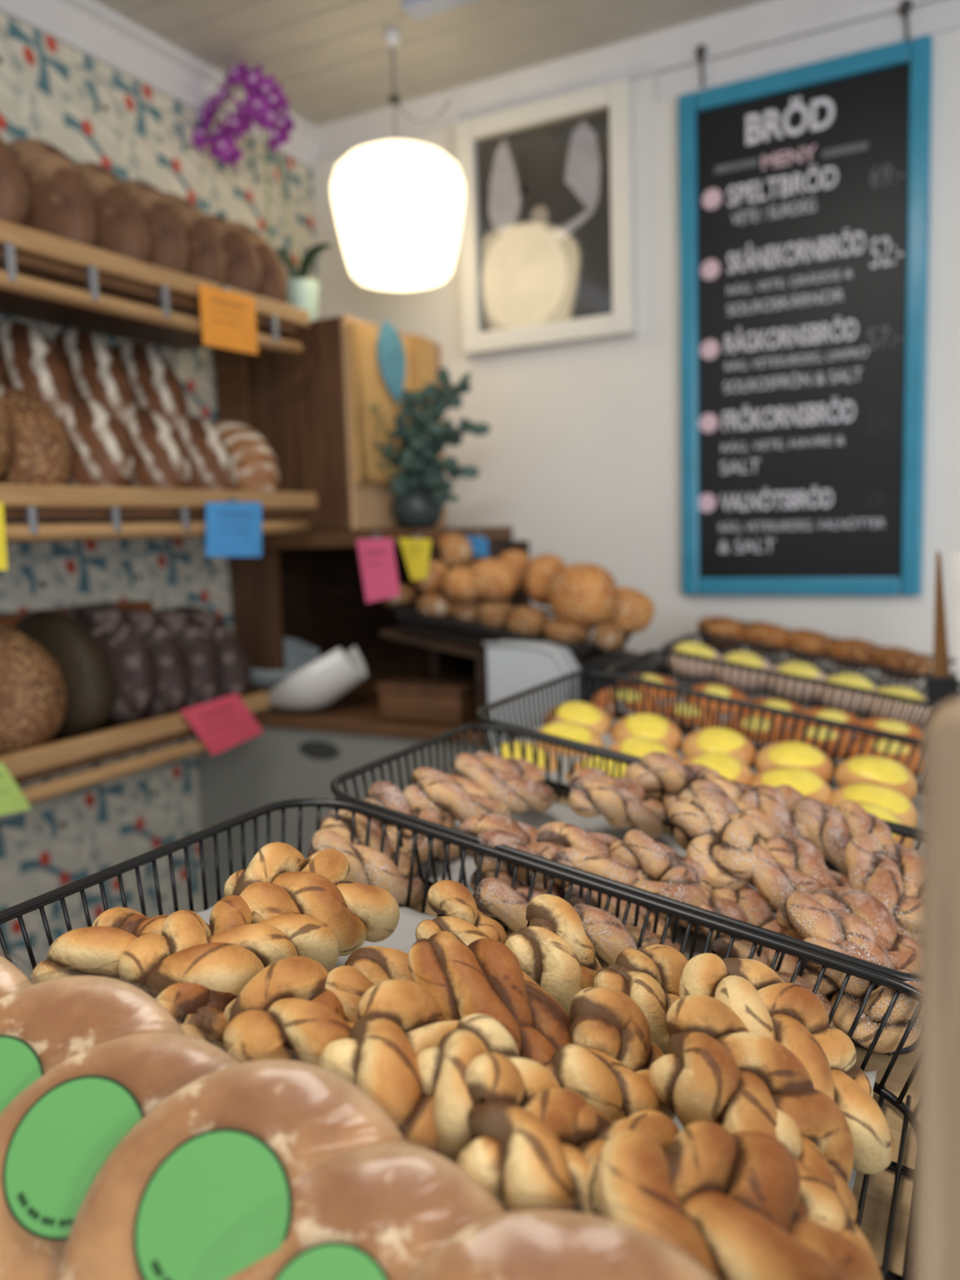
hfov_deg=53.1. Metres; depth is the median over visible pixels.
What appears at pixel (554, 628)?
bread roll
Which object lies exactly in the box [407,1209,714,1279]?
bread
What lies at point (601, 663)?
crate
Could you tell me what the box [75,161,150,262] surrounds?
loaf
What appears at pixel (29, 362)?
loaf
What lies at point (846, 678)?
bun
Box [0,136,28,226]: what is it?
loaf
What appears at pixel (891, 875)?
knot
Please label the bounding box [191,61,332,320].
potted orchid
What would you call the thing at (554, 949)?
knot
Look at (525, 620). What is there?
bread roll
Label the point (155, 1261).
print
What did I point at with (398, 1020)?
knot
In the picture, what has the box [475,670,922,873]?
wire basket
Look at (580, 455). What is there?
wall
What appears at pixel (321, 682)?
scoop
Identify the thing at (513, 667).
plastic bin
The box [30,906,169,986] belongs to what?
knot
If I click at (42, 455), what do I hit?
loaf
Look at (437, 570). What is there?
bread roll
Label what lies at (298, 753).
countertop
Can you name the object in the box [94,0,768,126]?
ceiling
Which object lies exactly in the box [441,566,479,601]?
bread roll
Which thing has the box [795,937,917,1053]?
knot
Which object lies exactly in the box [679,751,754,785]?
bun
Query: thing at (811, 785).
bun
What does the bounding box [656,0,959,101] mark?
trim
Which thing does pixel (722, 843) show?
knot
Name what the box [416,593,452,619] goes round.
bread roll
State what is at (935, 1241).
wooden post
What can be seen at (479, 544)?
price card
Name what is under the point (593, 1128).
knot
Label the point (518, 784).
knot
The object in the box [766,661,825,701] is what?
bun
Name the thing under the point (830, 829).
knot
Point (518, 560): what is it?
bread roll
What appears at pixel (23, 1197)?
print
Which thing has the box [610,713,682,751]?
bun
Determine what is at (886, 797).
bun
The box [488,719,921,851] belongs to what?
sheet
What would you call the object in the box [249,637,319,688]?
scoop
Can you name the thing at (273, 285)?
loaf
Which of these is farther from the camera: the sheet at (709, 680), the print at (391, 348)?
the print at (391, 348)
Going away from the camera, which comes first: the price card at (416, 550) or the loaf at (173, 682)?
the loaf at (173, 682)
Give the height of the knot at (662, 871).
0.075 m
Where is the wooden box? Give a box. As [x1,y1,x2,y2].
[375,671,477,724]
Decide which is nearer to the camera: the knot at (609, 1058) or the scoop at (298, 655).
the knot at (609, 1058)
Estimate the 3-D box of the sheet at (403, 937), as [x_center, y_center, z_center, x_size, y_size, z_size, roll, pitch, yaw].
[-0.016,0.219,0.511,0.397,0.078,0.269,2,7,28]
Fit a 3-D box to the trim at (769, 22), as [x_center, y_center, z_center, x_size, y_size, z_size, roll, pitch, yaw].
[0.899,-1.154,1.626,2.990,0.060,0.040,2,7,28]
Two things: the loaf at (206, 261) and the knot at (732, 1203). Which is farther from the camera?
the loaf at (206, 261)
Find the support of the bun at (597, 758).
on the sheet at (606, 739)
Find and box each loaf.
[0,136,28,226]
[0,320,73,424]
[0,364,4,399]
[0,386,71,485]
[0,399,15,477]
[0,622,66,755]
[7,137,96,247]
[13,610,115,737]
[50,328,137,432]
[62,395,133,487]
[64,604,157,725]
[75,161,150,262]
[111,341,188,435]
[121,179,187,274]
[121,609,190,719]
[125,406,191,488]
[149,608,221,715]
[164,192,226,285]
[172,605,251,699]
[178,414,237,490]
[204,213,261,295]
[210,418,279,491]
[231,221,288,303]
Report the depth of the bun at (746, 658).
1.50 m
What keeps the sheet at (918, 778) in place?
in the wire basket at (610, 669)
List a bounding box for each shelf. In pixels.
[0,219,310,355]
[0,483,317,542]
[0,691,270,804]
[261,525,512,549]
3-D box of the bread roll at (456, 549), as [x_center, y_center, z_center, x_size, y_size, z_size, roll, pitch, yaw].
[-0.055,-0.176,1.934,0.077,0.078,0.086,-8,9,-44]
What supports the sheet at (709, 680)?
in the wire basket at (664, 646)
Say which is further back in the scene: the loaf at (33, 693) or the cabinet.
the cabinet
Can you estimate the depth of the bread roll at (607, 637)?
1.58 m
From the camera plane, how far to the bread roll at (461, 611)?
1.79 m
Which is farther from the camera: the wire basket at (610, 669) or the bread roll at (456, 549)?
the bread roll at (456, 549)
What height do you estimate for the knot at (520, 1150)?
0.086 m
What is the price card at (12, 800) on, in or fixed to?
attached to the shelf at (60, 754)
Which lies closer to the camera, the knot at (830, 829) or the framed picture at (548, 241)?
the knot at (830, 829)
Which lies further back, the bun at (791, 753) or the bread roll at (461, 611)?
the bread roll at (461, 611)
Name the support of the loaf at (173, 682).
on the shelf at (60, 754)
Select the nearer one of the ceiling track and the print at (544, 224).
the ceiling track
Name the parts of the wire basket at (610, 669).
frame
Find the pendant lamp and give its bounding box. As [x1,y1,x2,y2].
[330,26,465,290]
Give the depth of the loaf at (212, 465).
1.68 m
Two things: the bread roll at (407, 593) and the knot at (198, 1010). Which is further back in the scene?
the bread roll at (407, 593)
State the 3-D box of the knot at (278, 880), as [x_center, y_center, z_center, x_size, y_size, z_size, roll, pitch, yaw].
[-0.099,0.150,0.554,0.074,0.063,0.096,4,9,39]
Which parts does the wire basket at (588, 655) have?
frame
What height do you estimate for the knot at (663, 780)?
0.071 m
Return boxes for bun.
[493,741,559,782]
[535,720,604,756]
[543,701,612,734]
[565,755,626,789]
[608,736,680,763]
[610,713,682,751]
[663,641,720,678]
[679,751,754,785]
[681,727,755,767]
[715,651,772,690]
[749,765,832,804]
[755,741,834,783]
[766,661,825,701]
[817,672,876,714]
[829,782,919,828]
[831,800,914,848]
[834,755,918,800]
[867,685,932,727]
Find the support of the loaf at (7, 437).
on the shelf at (131, 513)
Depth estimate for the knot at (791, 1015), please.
0.45 m
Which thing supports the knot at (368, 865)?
in the wire basket at (339, 794)
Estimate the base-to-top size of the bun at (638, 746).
0.045 m
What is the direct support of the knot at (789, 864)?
on the sheet at (557, 812)
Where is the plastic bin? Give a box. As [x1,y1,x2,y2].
[483,640,581,748]
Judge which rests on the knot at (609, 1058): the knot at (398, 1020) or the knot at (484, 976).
the knot at (484, 976)
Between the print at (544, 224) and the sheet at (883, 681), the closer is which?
the sheet at (883, 681)
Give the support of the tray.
attached to the wire basket at (588, 655)
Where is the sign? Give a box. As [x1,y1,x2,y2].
[951,551,959,679]
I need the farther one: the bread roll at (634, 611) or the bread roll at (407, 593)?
the bread roll at (407, 593)
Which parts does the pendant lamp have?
lamp shade, cord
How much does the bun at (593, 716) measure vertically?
0.046 m
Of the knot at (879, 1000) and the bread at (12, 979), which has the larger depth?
the knot at (879, 1000)
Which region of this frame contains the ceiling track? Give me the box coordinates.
[400,0,477,20]
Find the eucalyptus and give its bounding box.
[368,367,490,506]
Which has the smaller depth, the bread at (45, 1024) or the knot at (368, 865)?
the bread at (45, 1024)
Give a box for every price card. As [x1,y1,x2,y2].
[0,502,7,569]
[0,762,31,815]
[179,693,263,755]
[198,283,257,355]
[205,497,261,556]
[356,533,399,603]
[399,533,431,580]
[466,532,488,556]
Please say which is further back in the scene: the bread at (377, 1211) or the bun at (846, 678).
the bun at (846, 678)
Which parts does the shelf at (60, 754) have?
label rod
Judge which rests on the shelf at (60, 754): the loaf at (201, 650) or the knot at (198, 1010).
the loaf at (201, 650)
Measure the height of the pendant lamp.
0.473 m
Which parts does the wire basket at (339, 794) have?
frame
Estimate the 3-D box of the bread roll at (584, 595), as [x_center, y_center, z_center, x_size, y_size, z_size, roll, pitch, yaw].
[0.183,-0.078,1.696,0.120,0.116,0.124,-6,8,-32]
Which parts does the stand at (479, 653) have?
panel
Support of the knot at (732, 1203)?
on the sheet at (403, 937)
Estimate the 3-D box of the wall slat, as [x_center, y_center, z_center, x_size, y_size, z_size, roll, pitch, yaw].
[-0.864,-0.013,1.476,0.067,0.024,0.882,2,7,28]
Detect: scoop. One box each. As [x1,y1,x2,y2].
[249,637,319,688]
[268,645,367,710]
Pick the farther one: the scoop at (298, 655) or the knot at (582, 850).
the scoop at (298, 655)
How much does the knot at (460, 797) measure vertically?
0.056 m
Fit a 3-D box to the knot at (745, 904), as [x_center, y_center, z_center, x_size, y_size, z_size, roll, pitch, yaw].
[0.178,0.197,0.665,0.067,0.050,0.081,-6,8,-35]
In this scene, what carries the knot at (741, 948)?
on the sheet at (557, 812)
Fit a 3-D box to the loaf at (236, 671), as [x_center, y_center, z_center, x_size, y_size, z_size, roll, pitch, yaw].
[-0.517,0.035,1.785,0.185,0.195,0.098,0,7,18]
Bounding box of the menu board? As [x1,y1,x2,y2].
[677,0,933,595]
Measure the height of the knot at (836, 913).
0.060 m
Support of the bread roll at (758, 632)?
on the sheet at (883, 681)
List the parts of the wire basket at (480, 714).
frame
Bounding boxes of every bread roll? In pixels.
[382,583,417,608]
[413,560,447,594]
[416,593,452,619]
[433,533,472,570]
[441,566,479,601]
[448,597,480,622]
[469,558,516,600]
[475,599,514,629]
[497,549,531,591]
[506,605,549,639]
[525,553,566,605]
[542,617,591,648]
[548,563,617,628]
[593,623,624,651]
[606,586,654,633]
[697,616,744,648]
[741,621,790,654]
[785,629,833,660]
[828,638,881,669]
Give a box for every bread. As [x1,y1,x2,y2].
[0,955,32,998]
[0,975,186,1113]
[0,1031,239,1279]
[56,1059,407,1279]
[226,1142,506,1279]
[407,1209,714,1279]
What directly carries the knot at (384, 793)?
on the sheet at (557, 812)
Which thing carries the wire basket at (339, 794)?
on the display stand at (875, 1217)
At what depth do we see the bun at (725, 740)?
1.11 m
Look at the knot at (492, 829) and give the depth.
0.69 m
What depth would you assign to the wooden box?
1.79 m
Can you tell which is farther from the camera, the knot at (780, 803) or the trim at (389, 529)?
the trim at (389, 529)
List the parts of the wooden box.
lid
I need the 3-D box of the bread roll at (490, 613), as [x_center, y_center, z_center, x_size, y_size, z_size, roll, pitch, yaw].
[0.030,-0.049,1.802,0.078,0.060,0.076,-5,7,-27]
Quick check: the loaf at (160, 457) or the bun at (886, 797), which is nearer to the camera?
the bun at (886, 797)
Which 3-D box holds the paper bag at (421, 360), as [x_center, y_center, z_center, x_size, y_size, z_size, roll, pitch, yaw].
[-0.123,-0.464,2.158,0.016,0.421,0.072,2,7,28]
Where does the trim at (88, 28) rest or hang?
attached to the wall at (51, 92)
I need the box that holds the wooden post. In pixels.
[911,698,959,1279]
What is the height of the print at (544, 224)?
0.416 m
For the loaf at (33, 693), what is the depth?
1.36 m
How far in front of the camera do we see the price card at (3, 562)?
1.28 m
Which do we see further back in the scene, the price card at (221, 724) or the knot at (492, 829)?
the price card at (221, 724)
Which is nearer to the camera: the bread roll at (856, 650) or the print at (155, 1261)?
the print at (155, 1261)
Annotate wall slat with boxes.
[0,600,152,627]
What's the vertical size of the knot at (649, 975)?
0.052 m
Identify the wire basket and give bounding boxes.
[0,798,917,1279]
[330,723,920,1056]
[391,597,634,662]
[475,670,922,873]
[606,649,940,789]
[661,633,959,732]
[699,620,959,695]
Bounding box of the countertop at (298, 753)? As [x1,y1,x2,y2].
[195,674,486,908]
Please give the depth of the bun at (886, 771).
1.03 m
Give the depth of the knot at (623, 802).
0.80 m
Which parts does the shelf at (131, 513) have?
label rod, rail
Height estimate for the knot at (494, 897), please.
0.057 m
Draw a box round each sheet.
[195,857,876,1191]
[415,801,774,959]
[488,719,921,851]
[614,693,922,783]
[667,673,926,733]
[717,648,959,697]
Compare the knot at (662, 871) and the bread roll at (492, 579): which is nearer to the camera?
the knot at (662, 871)
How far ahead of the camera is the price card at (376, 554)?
1.72 m
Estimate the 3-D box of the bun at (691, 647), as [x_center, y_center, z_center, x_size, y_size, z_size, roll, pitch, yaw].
[0.346,0.031,1.563,0.094,0.054,0.095,4,9,42]
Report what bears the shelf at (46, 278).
attached to the wall at (51, 92)
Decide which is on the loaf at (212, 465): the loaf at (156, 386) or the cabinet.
the loaf at (156, 386)
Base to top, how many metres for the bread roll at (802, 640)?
0.053 m
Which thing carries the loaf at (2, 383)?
on the loaf at (7, 437)
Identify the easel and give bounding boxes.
[926,550,959,712]
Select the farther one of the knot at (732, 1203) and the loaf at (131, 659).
the loaf at (131, 659)
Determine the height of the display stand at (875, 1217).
1.144 m
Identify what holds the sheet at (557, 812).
in the wire basket at (339, 794)
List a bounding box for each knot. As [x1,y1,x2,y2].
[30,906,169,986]
[117,894,338,999]
[155,982,236,1052]
[222,955,355,1066]
[223,842,399,955]
[307,809,423,905]
[318,979,459,1155]
[324,946,412,1022]
[363,781,459,862]
[402,767,510,823]
[408,931,571,1064]
[415,879,507,946]
[417,1013,560,1212]
[450,751,554,813]
[457,1053,593,1215]
[458,812,564,883]
[470,867,560,932]
[504,893,602,1015]
[536,822,639,888]
[541,986,675,1122]
[564,884,686,964]
[568,767,665,839]
[569,1104,679,1217]
[593,944,688,1054]
[595,1120,880,1279]
[608,829,714,935]
[624,751,719,814]
[648,994,857,1222]
[668,795,774,889]
[671,884,794,943]
[679,771,775,837]
[679,952,894,1174]
[711,933,843,1031]
[740,784,836,842]
[748,836,850,911]
[775,1108,882,1279]
[776,886,918,973]
[795,799,906,878]
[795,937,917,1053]
[844,833,919,942]
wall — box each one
[0,13,329,980]
[311,0,959,690]
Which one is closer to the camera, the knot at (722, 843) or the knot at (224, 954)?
the knot at (224, 954)
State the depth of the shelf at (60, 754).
1.46 m
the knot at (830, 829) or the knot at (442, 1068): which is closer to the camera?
the knot at (442, 1068)
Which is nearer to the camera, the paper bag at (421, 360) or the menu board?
the menu board
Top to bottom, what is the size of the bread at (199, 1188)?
0.111 m
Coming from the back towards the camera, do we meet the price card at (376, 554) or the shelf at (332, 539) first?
the shelf at (332, 539)
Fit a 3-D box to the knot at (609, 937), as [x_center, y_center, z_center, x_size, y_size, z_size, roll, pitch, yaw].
[0.095,0.198,0.639,0.083,0.057,0.075,-1,7,6]
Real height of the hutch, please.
0.322 m
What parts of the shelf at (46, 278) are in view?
label rod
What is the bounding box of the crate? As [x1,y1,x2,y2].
[577,653,666,703]
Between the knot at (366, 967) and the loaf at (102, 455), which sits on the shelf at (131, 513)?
the loaf at (102, 455)
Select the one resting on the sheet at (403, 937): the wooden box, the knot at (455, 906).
the knot at (455, 906)
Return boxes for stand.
[380,622,638,724]
[409,685,921,1275]
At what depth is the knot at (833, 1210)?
0.36 m
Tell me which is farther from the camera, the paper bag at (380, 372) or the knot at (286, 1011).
the paper bag at (380, 372)
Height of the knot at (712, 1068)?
0.080 m
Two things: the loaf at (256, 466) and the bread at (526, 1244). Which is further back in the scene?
the loaf at (256, 466)
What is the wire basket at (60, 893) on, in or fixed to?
on the display stand at (875, 1217)
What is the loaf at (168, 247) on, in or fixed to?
on the shelf at (46, 278)
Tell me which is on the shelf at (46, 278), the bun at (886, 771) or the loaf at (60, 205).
the loaf at (60, 205)
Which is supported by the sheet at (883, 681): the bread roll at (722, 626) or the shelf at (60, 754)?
the bread roll at (722, 626)
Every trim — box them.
[0,0,319,168]
[311,0,941,161]
[365,528,402,675]
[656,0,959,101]
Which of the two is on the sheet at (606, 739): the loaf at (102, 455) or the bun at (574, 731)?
the bun at (574, 731)
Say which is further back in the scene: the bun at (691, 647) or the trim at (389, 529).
the trim at (389, 529)
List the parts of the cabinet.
panel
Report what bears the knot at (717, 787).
on the sheet at (557, 812)
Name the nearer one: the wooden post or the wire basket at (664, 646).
the wooden post
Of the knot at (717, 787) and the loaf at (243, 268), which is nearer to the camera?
the knot at (717, 787)
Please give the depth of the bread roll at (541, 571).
1.75 m
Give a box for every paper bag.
[347,319,411,484]
[409,333,439,528]
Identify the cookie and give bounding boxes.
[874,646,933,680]
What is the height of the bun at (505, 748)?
0.045 m
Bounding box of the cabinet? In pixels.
[213,315,446,532]
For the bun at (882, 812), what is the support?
on the sheet at (606, 739)
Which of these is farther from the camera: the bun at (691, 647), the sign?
the bun at (691, 647)
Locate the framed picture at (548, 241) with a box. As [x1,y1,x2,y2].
[454,77,637,355]
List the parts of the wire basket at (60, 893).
frame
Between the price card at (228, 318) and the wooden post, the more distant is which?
the price card at (228, 318)
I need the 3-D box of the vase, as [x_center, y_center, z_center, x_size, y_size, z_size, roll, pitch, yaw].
[-0.131,-0.284,1.995,0.112,0.104,0.112,2,7,28]
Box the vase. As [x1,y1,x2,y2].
[390,485,444,528]
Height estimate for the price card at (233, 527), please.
0.105 m
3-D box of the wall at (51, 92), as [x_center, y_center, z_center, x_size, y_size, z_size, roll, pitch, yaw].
[-1.213,0.145,1.008,0.101,2.360,3.600,2,7,28]
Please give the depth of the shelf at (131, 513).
1.49 m
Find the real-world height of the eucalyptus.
0.276 m
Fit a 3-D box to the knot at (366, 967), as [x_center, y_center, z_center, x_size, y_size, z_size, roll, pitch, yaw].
[-0.046,0.178,0.463,0.055,0.058,0.069,0,7,18]
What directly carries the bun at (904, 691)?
on the sheet at (709, 680)
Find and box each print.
[17,1191,72,1226]
[150,1259,251,1279]
[377,319,405,403]
[475,108,612,332]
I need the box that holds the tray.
[396,616,617,662]
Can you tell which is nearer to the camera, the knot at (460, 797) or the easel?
the knot at (460, 797)
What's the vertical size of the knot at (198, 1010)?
0.054 m
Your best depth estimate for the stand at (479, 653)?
1.74 m
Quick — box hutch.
[228,540,530,695]
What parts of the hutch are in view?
panel, panel, panel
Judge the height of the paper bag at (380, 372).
0.336 m
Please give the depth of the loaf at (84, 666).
1.47 m
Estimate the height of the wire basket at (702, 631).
0.136 m

